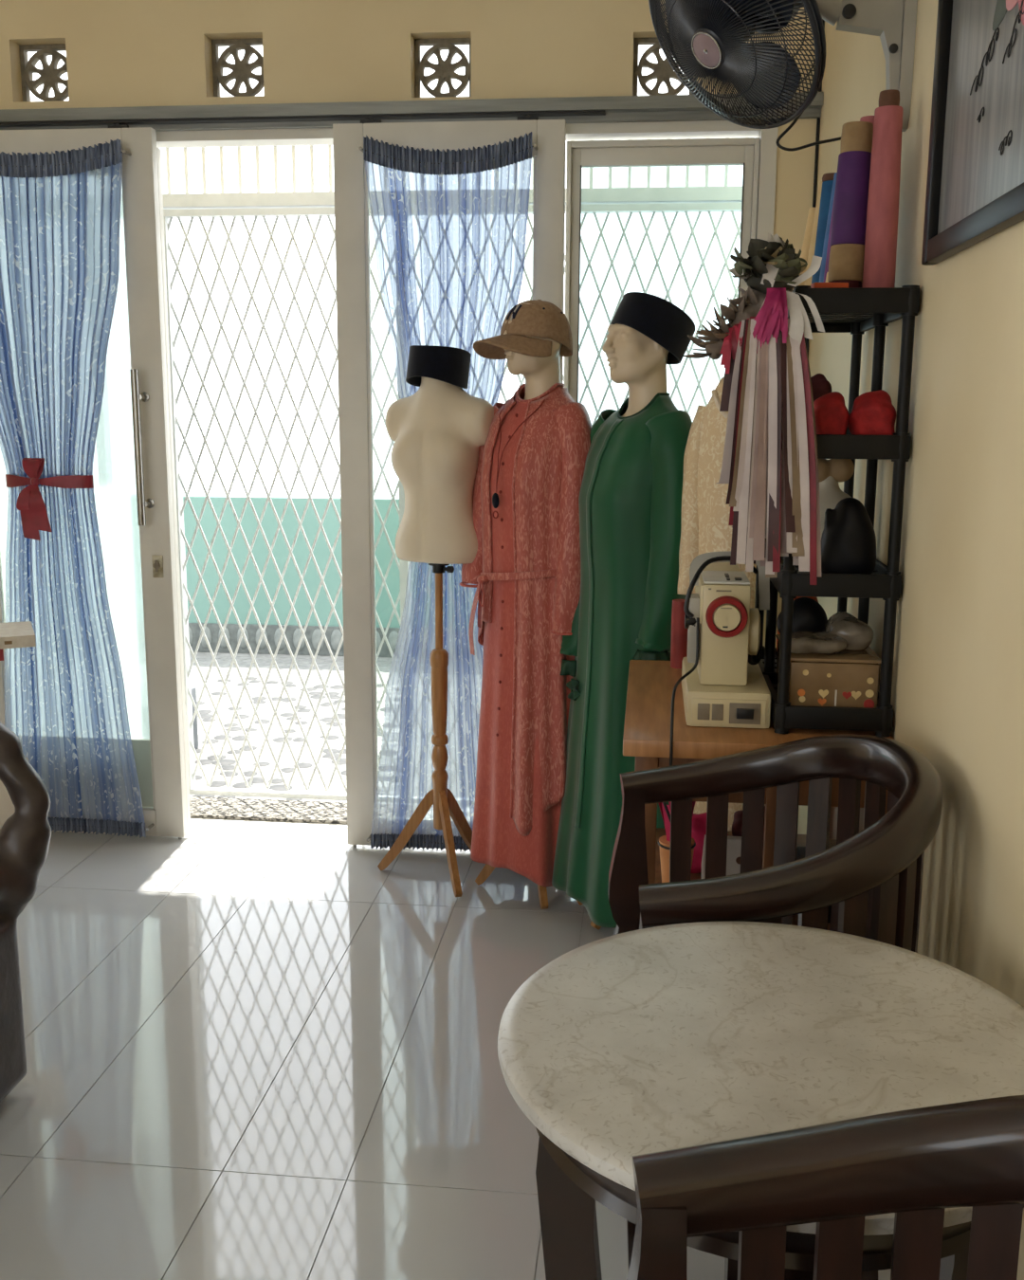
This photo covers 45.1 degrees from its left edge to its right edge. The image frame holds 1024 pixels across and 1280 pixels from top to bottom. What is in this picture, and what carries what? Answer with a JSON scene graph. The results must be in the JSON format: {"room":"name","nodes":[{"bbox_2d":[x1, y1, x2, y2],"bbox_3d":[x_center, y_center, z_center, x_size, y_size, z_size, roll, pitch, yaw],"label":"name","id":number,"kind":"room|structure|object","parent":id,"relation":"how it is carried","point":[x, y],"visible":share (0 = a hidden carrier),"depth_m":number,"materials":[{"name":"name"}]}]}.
{"room":"service shop","nodes":[
{"label":"service shop","id":0,"kind":"room"},
{"bbox_2d":[0,0,822,805],"bbox_3d":[-0.845,-0.711,3.875,3.455,2.751,0.105,1,11,6],"label":"wall","id":1,"kind":"structure","parent":0,"point":[120,53],"depth_m":3.59,"materials":[{"name":"beige paint"}]},
{"bbox_2d":[18,43,68,101],"bbox_3d":[-1.411,-1.722,3.767,0.175,0.176,0.025,1,11,6],"label":"block","id":2,"kind":"object","parent":1,"relation":"attached to","point":[50,75],"visible":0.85,"depth_m":3.76,"materials":[{"name":"grey concrete"}]},
{"bbox_2d":[0,123,190,839],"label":"door","id":3,"kind":"structure","parent":1,"relation":"in","point":[139,176],"depth_m":3.79,"materials":[{"name":"white paint"}]},
{"bbox_2d":[0,138,154,838],"bbox_3d":[-1.421,-0.420,3.829,0.579,2.141,0.071,1,11,6],"label":"curtain","id":4,"kind":"object","parent":3,"relation":"hanging from","point":[65,701],"visible":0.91,"depth_m":3.79,"materials":[{"name":"fabric"}]},
{"bbox_2d":[5,457,93,540],"bbox_3d":[-1.431,-0.437,3.805,0.282,0.250,0.100,1,11,6],"label":"tie","id":5,"kind":"object","parent":4,"relation":"attached to","point":[30,502],"visible":0.97,"depth_m":3.77,"materials":[{"name":"red fabric"}]},
{"bbox_2d":[211,37,263,96],"bbox_3d":[-0.811,-1.708,3.703,0.175,0.176,0.025,1,11,6],"label":"block","id":6,"kind":"object","parent":1,"relation":"attached to","point":[242,70],"visible":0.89,"depth_m":3.69,"materials":[{"name":"grey concrete"}]},
{"bbox_2d":[187,817,347,841],"bbox_3d":[-0.772,0.645,4.268,3.085,0.059,0.389,1,11,6],"label":"trim","id":7,"kind":"structure","parent":1,"relation":"attached to","point":[198,826],"depth_m":4.15,"materials":[{"name":"white tile"}]},
{"bbox_2d":[189,796,347,823],"bbox_3d":[-0.877,0.596,4.332,1.080,0.012,0.200,1,11,6],"label":"doormat","id":8,"kind":"object","parent":7,"relation":"on","point":[201,807],"visible":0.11,"depth_m":4.31,"materials":[{"name":"beige fabric"}]},
{"bbox_2d":[0,91,823,131],"bbox_3d":[-0.801,-1.538,3.627,3.353,0.056,0.064,1,11,6],"label":"curtain rod","id":9,"kind":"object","parent":1,"relation":"attached to","point":[664,107],"depth_m":3.56,"materials":[{"name":"grey metal"}]},
{"bbox_2d":[414,37,471,97],"bbox_3d":[-0.199,-1.679,3.639,0.175,0.176,0.025,1,11,6],"label":"block","id":10,"kind":"object","parent":1,"relation":"attached to","point":[444,71],"visible":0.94,"depth_m":3.63,"materials":[{"name":"grey concrete"}]},
{"bbox_2d":[332,114,566,849],"bbox_3d":[-0.188,-0.414,3.748,0.673,2.219,0.037,1,11,6],"label":"door","id":11,"kind":"structure","parent":1,"relation":"in","point":[352,202],"depth_m":3.67,"materials":[{"name":"white paint"}]},
{"bbox_2d":[358,131,538,851],"bbox_3d":[-0.194,-0.384,3.697,0.522,2.142,0.073,1,11,6],"label":"curtain","id":12,"kind":"object","parent":11,"relation":"hanging from","point":[449,228],"visible":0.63,"depth_m":3.58,"materials":[{"name":"fabric"}]},
{"bbox_2d":[155,120,761,147],"bbox_3d":[-0.776,-1.520,3.710,3.083,0.046,0.093,1,11,6],"label":"trim","id":13,"kind":"structure","parent":1,"relation":"attached to","point":[704,129],"depth_m":3.62,"materials":[{"name":"white paint"}]},
{"bbox_2d":[563,137,759,402],"bbox_3d":[0.431,-0.386,3.777,0.552,2.160,0.065,1,11,6],"label":"window","id":14,"kind":"structure","parent":1,"relation":"in","point":[734,151],"depth_m":3.58,"materials":[{"name":"white paint"}]},
{"bbox_2d":[632,37,694,95],"bbox_3d":[0.439,-1.649,3.573,0.175,0.176,0.025,1,11,6],"label":"block","id":15,"kind":"object","parent":1,"relation":"attached to","point":[663,71],"visible":0.62,"depth_m":3.57,"materials":[{"name":"grey concrete"}]},
{"bbox_2d":[755,127,778,240],"bbox_3d":[0.731,-0.401,3.744,0.046,2.205,0.107,1,11,6],"label":"trim","id":16,"kind":"structure","parent":1,"relation":"attached to","point":[768,147],"depth_m":3.52,"materials":[{"name":"white paint"}]},
{"bbox_2d":[0,831,891,1279],"bbox_3d":[-1.211,1.299,0.957,3.755,0.120,6.625,1,11,6],"label":"floor","id":17,"kind":"structure","parent":0,"point":[248,1057],"depth_m":2.63,"materials":[{"name":"grey tile"}]},
{"bbox_2d":[0,721,51,1102],"bbox_3d":[-1.437,0.530,2.172,0.899,0.936,1.062,1,11,6],"label":"wooden armchair","id":18,"kind":"object","parent":17,"relation":"on","point":[25,800],"visible":1,"depth_m":2.49,"materials":[{"name":"brown wood"}]},
{"bbox_2d":[377,345,493,896],"bbox_3d":[-0.190,-0.062,3.636,0.351,1.564,0.311,9,14,38],"label":"dress form","id":19,"kind":"object","parent":17,"relation":"on","point":[437,431],"depth_m":3.46,"materials":[{"name":"brown wood"}]},
{"bbox_2d":[473,299,572,909],"bbox_3d":[0.041,-0.091,3.475,0.392,1.682,0.324,-7,13,-33],"label":"mannequin","id":20,"kind":"object","parent":17,"relation":"on","point":[539,374],"depth_m":3.29},
{"bbox_2d":[492,399,545,518],"bbox_3d":[-0.004,-0.490,3.334,0.141,0.318,0.124,11,15,43],"label":"necklace","id":21,"kind":"object","parent":20,"relation":"hanging from","point":[495,498],"visible":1,"depth_m":3.31,"materials":[{"name":"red fabric"}]},
{"bbox_2d":[492,493,499,508],"bbox_3d":[-0.044,-0.375,3.315,0.026,0.042,0.012,11,15,43],"label":"pendant","id":22,"kind":"object","parent":21,"relation":"on","point":[495,498],"depth_m":3.31,"materials":[{"name":"black plastic"}]},
{"bbox_2d":[459,383,592,886],"bbox_3d":[0.055,-0.011,3.493,0.426,1.404,0.321,11,15,43],"label":"gown","id":23,"kind":"object","parent":20,"relation":"attached to","point":[524,570],"visible":0.86,"depth_m":3.37,"materials":[{"name":"pink fabric"}]},
{"bbox_2d":[576,292,695,929],"bbox_3d":[0.332,-0.050,3.272,0.324,1.680,0.282,3,11,13],"label":"mannequin","id":24,"kind":"object","parent":17,"relation":"on","point":[634,359],"depth_m":3.07},
{"bbox_2d":[551,392,692,927],"bbox_3d":[0.323,0.044,3.274,0.391,1.374,0.481,-9,14,-41],"label":"gown","id":25,"kind":"object","parent":24,"relation":"on","point":[630,499],"visible":0.69,"depth_m":3.13,"materials":[{"name":"fabric"}]},
{"bbox_2d":[676,377,756,831],"bbox_3d":[0.520,0.099,3.067,0.222,1.472,0.200,10,14,40],"label":"gown","id":26,"kind":"object","parent":17,"relation":"on","point":[705,528],"visible":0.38,"depth_m":2.96,"materials":[{"name":"beige fabric"}]},
{"bbox_2d":[622,659,893,930],"bbox_3d":[0.478,0.519,2.614,0.486,0.815,0.720,1,11,6],"label":"desk","id":27,"kind":"object","parent":17,"relation":"on","point":[650,684],"visible":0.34,"depth_m":2.26,"materials":[{"name":"brown wood"}]},
{"bbox_2d":[657,801,695,882],"bbox_3d":[0.332,0.415,2.500,0.082,0.228,0.094,1,11,6],"label":"cone","id":28,"kind":"object","parent":27,"relation":"on","point":[664,842],"visible":0.22,"depth_m":2.48,"materials":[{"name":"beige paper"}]},
{"bbox_2d":[670,599,687,668],"bbox_3d":[0.385,-0.014,2.821,0.042,0.155,0.041,1,11,6],"label":"bolt","id":29,"kind":"object","parent":27,"relation":"on","point":[679,633],"visible":0.77,"depth_m":2.81,"materials":[{"name":"red fabric"}]},
{"bbox_2d":[691,812,728,873],"bbox_3d":[0.415,0.433,2.666,0.107,0.132,0.108,1,11,6],"label":"cloth bundle","id":30,"kind":"object","parent":27,"relation":"on","point":[699,821],"visible":0.23,"depth_m":2.62,"materials":[{"name":"fabric"}]},
{"bbox_2d":[662,550,771,822],"bbox_3d":[0.401,0.059,2.443,0.203,0.474,0.561,1,11,6],"label":"sewing machine","id":31,"kind":"object","parent":27,"relation":"on","point":[721,688],"visible":0.92,"depth_m":2.31,"materials":[{"name":"beige plastic"}]},
{"bbox_2d":[748,634,762,664],"bbox_3d":[0.485,0.011,2.485,0.041,0.073,0.168,1,11,6],"label":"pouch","id":32,"kind":"object","parent":31,"relation":"on","point":[752,659],"visible":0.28,"depth_m":2.43,"materials":[{"name":"black fabric"}]},
{"bbox_2d":[701,834,741,878],"bbox_3d":[0.440,0.464,2.515,0.104,0.128,0.056,1,11,6],"label":"paper bag","id":33,"kind":"object","parent":27,"relation":"on","point":[734,843],"visible":0.2,"depth_m":2.49,"materials":[{"name":"cardboard"}]},
{"bbox_2d":[735,856,740,864],"bbox_3d":[0.459,0.444,2.482,0.016,0.016,0.001,1,11,6],"label":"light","id":34,"kind":"object","parent":33,"relation":"on","point":[738,858],"depth_m":2.48,"materials":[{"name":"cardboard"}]},
{"bbox_2d":[655,827,829,930],"bbox_3d":[0.490,0.521,2.618,0.440,0.020,0.630,1,11,6],"label":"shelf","id":35,"kind":"object","parent":27,"relation":"attached to","point":[801,838],"depth_m":2.74,"materials":[{"name":"brown wood"}]},
{"bbox_2d":[731,805,765,868],"bbox_3d":[0.521,0.428,2.643,0.106,0.151,0.097,1,11,6],"label":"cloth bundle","id":36,"kind":"object","parent":27,"relation":"on","point":[737,825],"visible":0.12,"depth_m":2.61,"materials":[{"name":"red fabric"}]},
{"bbox_2d":[796,846,831,923],"bbox_3d":[0.598,0.483,2.440,0.060,0.120,0.100,1,11,6],"label":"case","id":37,"kind":"object","parent":27,"relation":"on","point":[800,851],"visible":0.16,"depth_m":2.44,"materials":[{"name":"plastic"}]},
{"bbox_2d":[828,839,836,847],"bbox_3d":[0.662,0.473,2.574,0.070,0.090,0.090,0,11,0],"label":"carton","id":38,"kind":"object","parent":27,"relation":"on","point":[832,842],"visible":0.02,"depth_m":2.58,"materials":[{"name":"brown cardboard"}]},
{"bbox_2d":[754,284,920,737],"bbox_3d":[0.617,-0.267,2.446,0.212,0.792,0.571,1,11,6],"label":"storage rack","id":39,"kind":"object","parent":27,"relation":"on","point":[855,311],"visible":0.48,"depth_m":2.20,"materials":[{"name":"black plastic"}]},
{"bbox_2d":[683,285,792,562],"bbox_3d":[0.381,-0.376,2.114,0.180,0.488,0.082,1,11,6],"label":"bouquet","id":40,"kind":"object","parent":39,"relation":"hanging from","point":[723,340],"visible":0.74,"depth_m":2.08,"materials":[{"name":"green plant"}]},
{"bbox_2d":[761,670,776,681],"bbox_3d":[0.525,0.089,2.523,0.031,0.050,0.031,1,11,6],"label":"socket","id":41,"kind":"object","parent":39,"relation":"attached to","point":[771,674],"depth_m":2.51,"materials":[{"name":"black plastic"}]},
{"bbox_2d":[716,232,825,585],"bbox_3d":[0.441,-0.386,2.083,0.184,0.580,0.112,1,11,6],"label":"ribbons","id":42,"kind":"object","parent":39,"relation":"hanging from","point":[770,465],"visible":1,"depth_m":2.06,"materials":[{"name":"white fabric"}]},
{"bbox_2d":[773,700,790,731],"bbox_3d":[0.495,0.139,2.260,0.031,0.050,0.031,1,11,6],"label":"socket","id":43,"kind":"object","parent":39,"relation":"attached to","point":[781,708],"depth_m":2.25,"materials":[{"name":"black plastic"}]},
{"bbox_2d":[779,568,797,598],"bbox_3d":[0.497,-0.101,2.214,0.031,0.050,0.031,1,11,6],"label":"socket","id":44,"kind":"object","parent":39,"relation":"attached to","point":[788,577],"depth_m":2.20,"materials":[{"name":"black plastic"}]},
{"bbox_2d":[776,596,818,651],"bbox_3d":[0.609,-0.034,2.607,0.094,0.195,0.060,1,11,6],"label":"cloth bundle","id":45,"kind":"object","parent":39,"relation":"on","point":[812,597],"visible":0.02,"depth_m":2.58,"materials":[{"name":"fabric"}]},
{"bbox_2d":[793,285,811,316],"bbox_3d":[0.499,-0.584,2.123,0.031,0.050,0.031,1,11,6],"label":"socket","id":46,"kind":"object","parent":39,"relation":"attached to","point":[806,290],"depth_m":2.11,"materials":[{"name":"black plastic"}]},
{"bbox_2d":[798,207,815,285],"bbox_3d":[0.612,-0.789,2.582,0.048,0.223,0.025,2,11,8],"label":"roll","id":47,"kind":"object","parent":39,"relation":"on","point":[810,222],"visible":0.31,"depth_m":2.56,"materials":[{"name":"beige fabric"}]},
{"bbox_2d":[804,181,822,285],"bbox_3d":[0.627,-0.798,2.523,0.058,0.264,0.038,1,11,6],"label":"roll","id":48,"kind":"object","parent":39,"relation":"on","point":[808,282],"visible":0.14,"depth_m":2.51,"materials":[{"name":"beige fabric"}]},
{"bbox_2d":[811,373,831,402],"bbox_3d":[0.562,-0.438,2.312,0.072,0.122,0.088,1,11,6],"label":"cloth bundle","id":49,"kind":"object","parent":39,"relation":"on","point":[820,385],"visible":0.19,"depth_m":2.28,"materials":[{"name":"red fabric"}]},
{"bbox_2d":[811,172,835,283],"bbox_3d":[0.629,-0.787,2.453,0.064,0.266,0.051,2,11,8],"label":"roll","id":50,"kind":"object","parent":39,"relation":"on","point":[827,178],"visible":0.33,"depth_m":2.43,"materials":[{"name":"teal fabric"}]},
{"bbox_2d":[819,172,836,282],"bbox_3d":[0.624,-0.770,2.390,0.058,0.257,0.038,1,11,4],"label":"roll","id":51,"kind":"object","parent":39,"relation":"on","point":[824,255],"visible":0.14,"depth_m":2.38,"materials":[{"name":"blue fabric"}]},
{"bbox_2d":[775,634,880,708],"bbox_3d":[0.602,0.060,2.370,0.166,0.098,0.246,1,11,6],"label":"cardboard box","id":52,"kind":"object","parent":39,"relation":"on","point":[845,678],"visible":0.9,"depth_m":2.25,"materials":[{"name":"brown cardboard"}]},
{"bbox_2d":[776,597,827,634],"bbox_3d":[0.568,-0.042,2.411,0.097,0.084,0.084,1,11,6],"label":"pouch","id":53,"kind":"object","parent":52,"relation":"on","point":[808,614],"visible":0.51,"depth_m":2.38,"materials":[{"name":"black fabric"}]},
{"bbox_2d":[790,630,848,654],"bbox_3d":[0.568,0.002,2.306,0.120,0.036,0.110,1,11,6],"label":"bag","id":54,"kind":"object","parent":52,"relation":"on","point":[803,642],"visible":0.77,"depth_m":2.27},
{"bbox_2d":[824,611,873,650],"bbox_3d":[0.637,-0.019,2.337,0.088,0.067,0.100,1,11,6],"label":"bag","id":55,"kind":"object","parent":52,"relation":"on","point":[859,635],"visible":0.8,"depth_m":2.30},
{"bbox_2d":[825,222,832,282],"bbox_3d":[0.609,-0.771,2.276,0.051,0.301,0.037,3,11,15],"label":"roll","id":56,"kind":"object","parent":39,"relation":"on","point":[832,223],"visible":0.05,"depth_m":2.29,"materials":[{"name":"beige fabric"}]},
{"bbox_2d":[810,282,848,288],"bbox_3d":[0.551,-0.606,2.140,0.060,0.025,0.026,0,11,-2],"label":"box","id":57,"kind":"object","parent":39,"relation":"on","point":[814,284],"visible":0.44,"depth_m":2.13,"materials":[{"name":"orange cardboard"}]},
{"bbox_2d":[823,189,835,282],"bbox_3d":[0.617,-0.768,2.335,0.050,0.273,0.034,2,11,9],"label":"roll","id":58,"kind":"object","parent":39,"relation":"on","point":[826,272],"visible":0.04,"depth_m":2.34,"materials":[{"name":"fabric"}]},
{"bbox_2d":[813,391,849,434],"bbox_3d":[0.567,-0.399,2.200,0.066,0.088,0.073,1,11,6],"label":"cloth bundle","id":59,"kind":"object","parent":39,"relation":"on","point":[832,415],"visible":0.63,"depth_m":2.17,"materials":[{"name":"red fabric"}]},
{"bbox_2d":[818,458,854,540],"bbox_3d":[0.612,-0.252,2.402,0.124,0.213,0.090,1,11,6],"label":"bust","id":60,"kind":"object","parent":39,"relation":"on","point":[832,472],"visible":0.34,"depth_m":2.37,"materials":[{"name":"white plastic"}]},
{"bbox_2d":[820,497,876,573],"bbox_3d":[0.613,-0.188,2.250,0.105,0.143,0.093,1,11,6],"label":"bag","id":61,"kind":"object","parent":39,"relation":"on","point":[848,542],"visible":0.87,"depth_m":2.22,"materials":[{"name":"black plastic"}]},
{"bbox_2d":[827,121,873,287],"bbox_3d":[0.601,-0.756,2.190,0.065,0.304,0.067,5,12,25],"label":"roll","id":62,"kind":"object","parent":39,"relation":"on","point":[848,238],"visible":0.74,"depth_m":2.16,"materials":[{"name":"purple fabric"}]},
{"bbox_2d":[850,322,864,334],"bbox_3d":[0.739,-0.678,2.631,0.031,0.050,0.031,1,11,6],"label":"socket","id":63,"kind":"object","parent":39,"relation":"attached to","point":[855,327],"depth_m":2.62,"materials":[{"name":"black plastic"}]},
{"bbox_2d":[859,115,874,287],"bbox_3d":[0.642,-0.778,2.243,0.037,0.325,0.037,1,11,6],"label":"roll","id":64,"kind":"object","parent":39,"relation":"on","point":[870,118],"visible":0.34,"depth_m":2.20,"materials":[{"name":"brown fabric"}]},
{"bbox_2d":[848,389,895,435],"bbox_3d":[0.638,-0.396,2.183,0.079,0.090,0.077,1,11,6],"label":"cloth bundle","id":65,"kind":"object","parent":39,"relation":"on","point":[872,412],"visible":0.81,"depth_m":2.15,"materials":[{"name":"red fabric"}]},
{"bbox_2d":[872,312,888,326],"bbox_3d":[0.709,-0.629,2.367,0.031,0.050,0.031,1,11,6],"label":"socket","id":66,"kind":"object","parent":39,"relation":"attached to","point":[878,320],"depth_m":2.36,"materials":[{"name":"black plastic"}]},
{"bbox_2d":[862,89,902,287],"bbox_3d":[0.646,-0.769,2.142,0.055,0.345,0.055,1,11,6],"label":"roll","id":67,"kind":"object","parent":39,"relation":"on","point":[885,174],"visible":0.82,"depth_m":2.12,"materials":[{"name":"pink fabric"}]},
{"bbox_2d":[874,703,892,733],"bbox_3d":[0.675,0.143,2.240,0.031,0.050,0.031,1,11,6],"label":"socket","id":68,"kind":"object","parent":39,"relation":"attached to","point":[883,712],"depth_m":2.23,"materials":[{"name":"black plastic"}]},
{"bbox_2d":[882,570,900,601],"bbox_3d":[0.677,-0.097,2.195,0.031,0.050,0.031,1,11,6],"label":"socket","id":69,"kind":"object","parent":39,"relation":"attached to","point":[891,579],"depth_m":2.18,"materials":[{"name":"black plastic"}]},
{"bbox_2d":[891,432,910,461],"bbox_3d":[0.678,-0.336,2.150,0.031,0.050,0.031,1,11,6],"label":"socket","id":70,"kind":"object","parent":39,"relation":"attached to","point":[900,441],"depth_m":2.14,"materials":[{"name":"black plastic"}]},
{"bbox_2d":[497,921,1023,1279],"bbox_3d":[0.268,0.781,1.321,0.569,0.778,0.569,1,11,6],"label":"round table","id":71,"kind":"object","parent":17,"relation":"on","point":[621,1047],"visible":0.8,"depth_m":1.24,"materials":[{"name":"stone"}]},
{"bbox_2d":[607,734,942,1279],"bbox_3d":[0.383,0.610,1.888,0.456,0.904,0.561,1,11,2],"label":"barrel armchair","id":72,"kind":"object","parent":17,"relation":"on","point":[871,879],"visible":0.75,"depth_m":1.91,"materials":[{"name":"brown wood"}]},
{"bbox_2d":[626,1095,1023,1279],"bbox_3d":[0.283,0.801,0.739,0.438,0.955,0.578,1,11,2],"label":"barrel armchair","id":73,"kind":"object","parent":17,"relation":"on","point":[914,1164],"visible":1,"depth_m":0.91,"materials":[{"name":"brown wood"}]},
{"bbox_3d":[-1.976,0.419,3.659,0.560,0.598,0.420,1,11,6],"label":"side table","id":74,"kind":"object","parent":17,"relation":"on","visible":0},
{"bbox_3d":[-1.768,0.102,3.596,0.300,0.050,0.242,-4,11,-21],"label":"book","id":75,"kind":"object","parent":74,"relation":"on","visible":0},
{"bbox_3d":[-1.708,0.064,3.582,0.300,0.030,0.222,-2,11,-14],"label":"book","id":76,"kind":"object","parent":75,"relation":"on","visible":0},
{"bbox_2d":[0,649,3,660],"bbox_3d":[-1.628,0.030,3.571,0.280,0.040,0.223,-4,12,-23],"label":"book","id":77,"kind":"object","parent":76,"relation":"on","point":[1,650],"visible":0.53,"depth_m":3.53,"materials":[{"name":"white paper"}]},
{"bbox_2d":[0,621,36,649],"bbox_3d":[-1.577,-0.006,3.564,0.360,0.034,0.253,-4,12,-23],"label":"book","id":78,"kind":"object","parent":77,"relation":"on","point":[12,634],"visible":1,"depth_m":3.52,"materials":[{"name":"white paper"}]},
{"bbox_2d":[797,0,1023,1279],"bbox_3d":[0.597,-0.079,0.571,0.150,2.750,6.475,1,11,6],"label":"wall","id":79,"kind":"structure","parent":0,"point":[957,700],"depth_m":1.83,"materials":[{"name":"beige paint"}]},
{"bbox_2d":[648,0,917,151],"bbox_3d":[0.479,-1.076,2.196,0.490,0.350,0.360,1,11,6],"label":"wall fan","id":80,"kind":"object","parent":79,"relation":"attached to","point":[704,38],"visible":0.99,"depth_m":2.21,"materials":[{"name":"grey metal"}]},
{"bbox_2d":[651,0,815,126],"bbox_3d":[0.392,-1.091,2.202,0.293,0.296,0.335,1,11,6],"label":"grille","id":81,"kind":"object","parent":80,"relation":"attached to","point":[704,38],"depth_m":2.19,"materials":[{"name":"grey metal"}]},
{"bbox_2d":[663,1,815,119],"bbox_3d":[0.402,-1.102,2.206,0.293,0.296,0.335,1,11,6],"label":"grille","id":82,"kind":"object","parent":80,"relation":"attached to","point":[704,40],"depth_m":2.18,"materials":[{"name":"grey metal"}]},
{"bbox_2d":[805,18,824,358],"bbox_3d":[0.863,-1.172,3.535,0.010,1.400,0.009,1,11,6],"label":"cable","id":83,"kind":"object","parent":79,"relation":"attached to","point":[819,90],"visible":0.16,"depth_m":3.50,"materials":[{"name":"black rubber"}]},
{"bbox_2d":[921,0,1023,265],"bbox_3d":[0.640,-0.893,1.595,0.023,0.710,0.706,1,11,6],"label":"framed picture","id":84,"kind":"object","parent":79,"relation":"attached to","point":[975,182],"visible":1,"depth_m":1.75,"materials":[{"name":"black paint"}]},
{"label":"outside","id":85,"kind":"structure","parent":0,"visible":0},
{"bbox_2d":[189,651,392,802],"bbox_3d":[-0.366,0.373,6.029,10.000,0.144,3.239,1,11,6],"label":"pavement","id":86,"kind":"structure","parent":85,"point":[254,685],"depth_m":5.65,"materials":[{"name":"stone"}]},
{"bbox_2d":[191,686,198,749],"bbox_3d":[-1.783,0.346,5.057,0.890,0.267,0.360,1,11,6],"label":"seat","id":87,"kind":"object","parent":86,"relation":"on","point":[193,689],"visible":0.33,"depth_m":5.15,"materials":[{"name":"white"}]},
{"bbox_2d":[182,494,400,657],"bbox_3d":[-0.238,-0.348,7.050,10.000,0.904,0.192,1,11,6],"label":"wall","id":88,"kind":"structure","parent":86,"relation":"on","point":[269,524],"depth_m":7.11,"materials":[{"name":"green paint"}]},
{"bbox_2d":[162,137,742,800],"bbox_3d":[-0.713,-0.556,4.267,3.040,2.300,0.056,1,11,6],"label":"gate","id":89,"kind":"object","parent":86,"relation":"on","point":[685,199],"visible":0.33,"depth_m":4.21,"materials":[{"name":"white paint"}]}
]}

